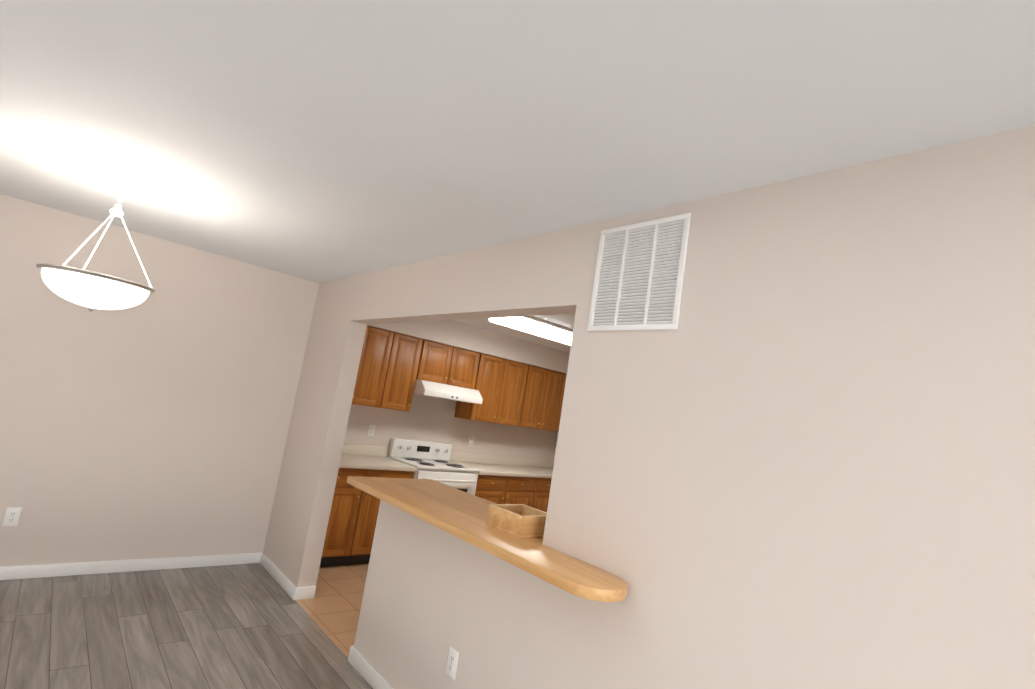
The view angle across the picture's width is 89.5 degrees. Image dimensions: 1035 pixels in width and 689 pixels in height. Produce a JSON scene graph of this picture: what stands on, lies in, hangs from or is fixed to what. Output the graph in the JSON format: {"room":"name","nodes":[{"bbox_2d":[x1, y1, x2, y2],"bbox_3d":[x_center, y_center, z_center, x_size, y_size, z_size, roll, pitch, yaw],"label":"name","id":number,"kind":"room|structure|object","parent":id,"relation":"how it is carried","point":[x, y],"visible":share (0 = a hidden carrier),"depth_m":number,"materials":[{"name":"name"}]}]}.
{"room":"dining room","nodes":[
{"label":"dining room","id":0,"kind":"room"},
{"bbox_2d":[0,194,318,566],"bbox_3d":[-3.145,0.337,3.627,3.050,2.440,0.140,15,-10,-40],"label":"wall","id":1,"kind":"structure","parent":0,"point":[156,424],"depth_m":3.85,"materials":[{"name":"beige paint"}]},
{"bbox_2d":[2,507,21,525],"bbox_3d":[-3.292,1.122,3.405,0.072,0.118,0.008,15,-10,-40],"label":"outlet","id":2,"kind":"object","parent":1,"relation":"attached to","point":[12,516],"visible":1,"depth_m":3.40,"materials":[{"name":"white plastic"}]},
{"bbox_2d":[0,552,259,579],"bbox_3d":[-3.274,1.491,3.417,3.050,0.085,0.018,15,-10,-40],"label":"baseboard","id":3,"kind":"structure","parent":1,"relation":"attached to","point":[113,566],"depth_m":3.77,"materials":[{"name":"white wood"}]},
{"bbox_2d":[0,563,372,688],"bbox_3d":[-1.733,1.070,-2.233,8.260,0.060,10.820,15,-10,-40],"label":"floor","id":4,"kind":"structure","parent":0,"point":[248,626],"depth_m":3.02,"materials":[{"name":"grey wood"}]},
{"bbox_2d":[295,563,368,657],"bbox_3d":[0.532,2.260,4.159,3.820,0.060,4.830,15,-10,-40],"label":"floor","id":5,"kind":"structure","parent":0,"point":[331,608],"depth_m":3.82,"materials":[{"name":"tile"}]},
{"bbox_2d":[320,444,416,566],"bbox_3d":[-1.607,1.475,4.884,1.013,1.005,0.629,15,-10,-40],"label":"base cabinet","id":6,"kind":"object","parent":5,"relation":"on","point":[351,526],"visible":0.38,"depth_m":4.68,"materials":[{"name":"brown wood"}]},
{"bbox_2d":[387,438,479,494],"bbox_3d":[-0.923,1.605,5.445,0.754,1.105,0.690,15,-10,-40],"label":"range","id":7,"kind":"object","parent":5,"relation":"on","point":[428,459],"visible":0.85,"depth_m":5.47,"materials":[{"name":"white metal"},{"name":"black enamel"},{"name":"glass"}]},
{"bbox_2d":[475,476,540,508],"bbox_3d":[-0.344,1.892,6.014,0.934,0.865,0.599,15,-10,-40],"label":"base cabinet","id":8,"kind":"object","parent":5,"relation":"on","point":[510,480],"depth_m":5.85,"materials":[{"name":"brown wood"}]},
{"bbox_2d":[449,460,552,479],"bbox_3d":[0.036,1.531,6.325,1.750,0.038,0.629,15,-10,-40],"label":"countertop","id":9,"kind":"structure","parent":8,"relation":"on","point":[485,469],"depth_m":6.09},
{"bbox_2d":[537,480,550,511],"bbox_3d":[0.256,2.055,6.542,0.934,0.865,0.599,15,-10,-40],"label":"base cabinet","id":10,"kind":"object","parent":5,"relation":"on","point":[542,501],"depth_m":6.20,"materials":[{"name":"brown wood"}]},
{"bbox_2d":[344,394,557,460],"bbox_3d":[-0.771,1.036,6.127,3.680,2.440,0.140,15,-10,-40],"label":"wall","id":11,"kind":"structure","parent":0,"point":[429,418],"depth_m":5.98,"materials":[{"name":"beige paint"}]},
{"bbox_2d":[367,424,375,435],"bbox_3d":[-1.504,0.886,5.385,0.072,0.118,0.008,15,-10,-40],"label":"electrical outlet","id":12,"kind":"object","parent":11,"relation":"attached to","point":[371,430],"visible":1,"depth_m":5.38,"materials":[{"name":"white plastic"}]},
{"bbox_2d":[352,326,422,411],"bbox_3d":[-1.506,0.214,5.159,1.013,0.758,0.335,15,-10,-40],"label":"upper cabinet","id":13,"kind":"object","parent":11,"relation":"attached to","point":[387,370],"visible":0.5,"depth_m":5.15,"materials":[{"name":"brown wood"}]},
{"bbox_2d":[413,379,482,403],"bbox_3d":[-0.813,0.507,5.658,0.746,0.152,0.502,15,-10,-40],"label":"range hood","id":14,"kind":"object","parent":11,"relation":"attached to","point":[440,390],"visible":0.92,"depth_m":5.44,"materials":[{"name":"white metal"}]},
{"bbox_2d":[416,339,479,388],"bbox_3d":[-0.824,0.226,5.758,0.750,0.418,0.335,15,-10,-40],"label":"upper cabinet","id":15,"kind":"object","parent":11,"relation":"attached to","point":[447,364],"visible":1,"depth_m":5.62,"materials":[{"name":"brown wood"}]},
{"bbox_2d":[468,435,474,445],"bbox_3d":[-0.547,1.146,6.226,0.072,0.118,0.008,15,-10,-40],"label":"electrical outlet","id":16,"kind":"object","parent":11,"relation":"attached to","point":[471,440],"visible":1,"depth_m":6.22,"materials":[{"name":"white plastic"}]},
{"bbox_2d":[454,353,527,425],"bbox_3d":[-0.294,0.543,6.225,0.740,0.758,0.335,15,-10,-40],"label":"upper cabinet","id":17,"kind":"object","parent":11,"relation":"attached to","point":[500,384],"visible":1,"depth_m":6.08,"materials":[{"name":"brown wood"}]},
{"bbox_2d":[450,452,552,467],"bbox_3d":[-0.155,1.462,6.563,1.750,0.101,0.020,15,-10,-40],"label":"backsplash","id":18,"kind":"structure","parent":11,"relation":"attached to","point":[469,458],"depth_m":6.49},
{"bbox_2d":[519,365,566,431],"bbox_3d":[0.353,0.719,6.794,1.000,0.758,0.335,15,-10,-40],"label":"upper cabinet","id":19,"kind":"object","parent":11,"relation":"attached to","point":[543,396],"visible":0.65,"depth_m":6.56,"materials":[{"name":"brown wood"}]},
{"bbox_2d":[367,320,569,373],"bbox_3d":[-0.490,-0.039,6.033,3.540,0.270,0.360,15,-10,-40],"label":"soffit","id":20,"kind":"structure","parent":0,"point":[457,334],"depth_m":5.90,"materials":[{"name":"beige paint"}]},
{"bbox_2d":[0,0,1034,352],"bbox_3d":[1.404,-0.625,0.713,8.150,0.100,11.130,15,-10,-40],"label":"ceiling","id":21,"kind":"structure","parent":0,"point":[320,140],"depth_m":1.55,"materials":[{"name":"paint"}]},
{"bbox_2d":[36,171,154,311],"bbox_3d":[-2.047,-0.507,2.615,0.470,0.707,0.470,15,-10,-40],"label":"dining pendant light","id":22,"kind":"object","parent":21,"relation":"hanging from","point":[91,290],"visible":1,"depth_m":2.47,"materials":[{"name":"white glass"}]},
{"bbox_2d":[489,316,572,345],"bbox_3d":[0.288,-0.134,5.092,1.250,0.085,0.400,15,-10,-40],"label":"kitchen ceiling light","id":23,"kind":"object","parent":21,"relation":"attached to","point":[543,328],"visible":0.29,"depth_m":4.87,"materials":[{"name":"white plastic"}]},
{"bbox_2d":[263,125,1034,688],"bbox_3d":[1.448,0.684,0.761,0.140,2.440,11.130,15,-10,-40],"label":"wall","id":24,"kind":"structure","parent":0,"point":[795,449],"depth_m":1.58,"materials":[{"name":"beige paint"}]},
{"bbox_2d":[260,552,299,599],"bbox_3d":[-1.872,1.797,4.073,0.014,0.085,0.824,15,-10,-40],"label":"baseboard","id":25,"kind":"structure","parent":24,"relation":"attached to","point":[294,592],"depth_m":4.00,"materials":[{"name":"white wood"}]},
{"bbox_2d":[348,645,393,688],"bbox_3d":[1.950,1.829,-0.284,0.014,0.085,8.884,15,-10,-40],"label":"baseboard","id":26,"kind":"structure","parent":24,"relation":"attached to","point":[366,670],"depth_m":2.88,"materials":[{"name":"white wood"}]},
{"bbox_2d":[446,646,458,679],"bbox_3d":[-0.299,1.460,2.393,0.008,0.118,0.072,15,-10,-40],"label":"electrical outlet","id":27,"kind":"object","parent":24,"relation":"attached to","point":[452,663],"visible":1,"depth_m":2.39,"materials":[{"name":"white plastic"}]},
{"bbox_2d":[347,476,627,601],"bbox_3d":[-0.164,0.885,2.501,0.580,0.125,1.870,15,-10,-40],"label":"countertop","id":28,"kind":"structure","parent":24,"relation":"attached to","point":[460,514],"depth_m":2.17,"materials":[{"name":"brown wood"}]},
{"bbox_2d":[487,504,546,537],"bbox_3d":[0.017,0.780,2.320,0.210,0.090,0.220,15,-10,-40],"label":"wooden tray","id":29,"kind":"object","parent":28,"relation":"on","point":[520,520],"visible":0.75,"depth_m":2.25,"materials":[{"name":"brown wood"}]},
{"bbox_2d":[587,213,690,330],"bbox_3d":[0.466,-0.271,2.055,0.012,0.440,0.420,15,-10,-40],"label":"air vent","id":30,"kind":"object","parent":24,"relation":"in","point":[639,276],"visible":1,"depth_m":2.04,"materials":[{"name":"white metal"}]}
]}

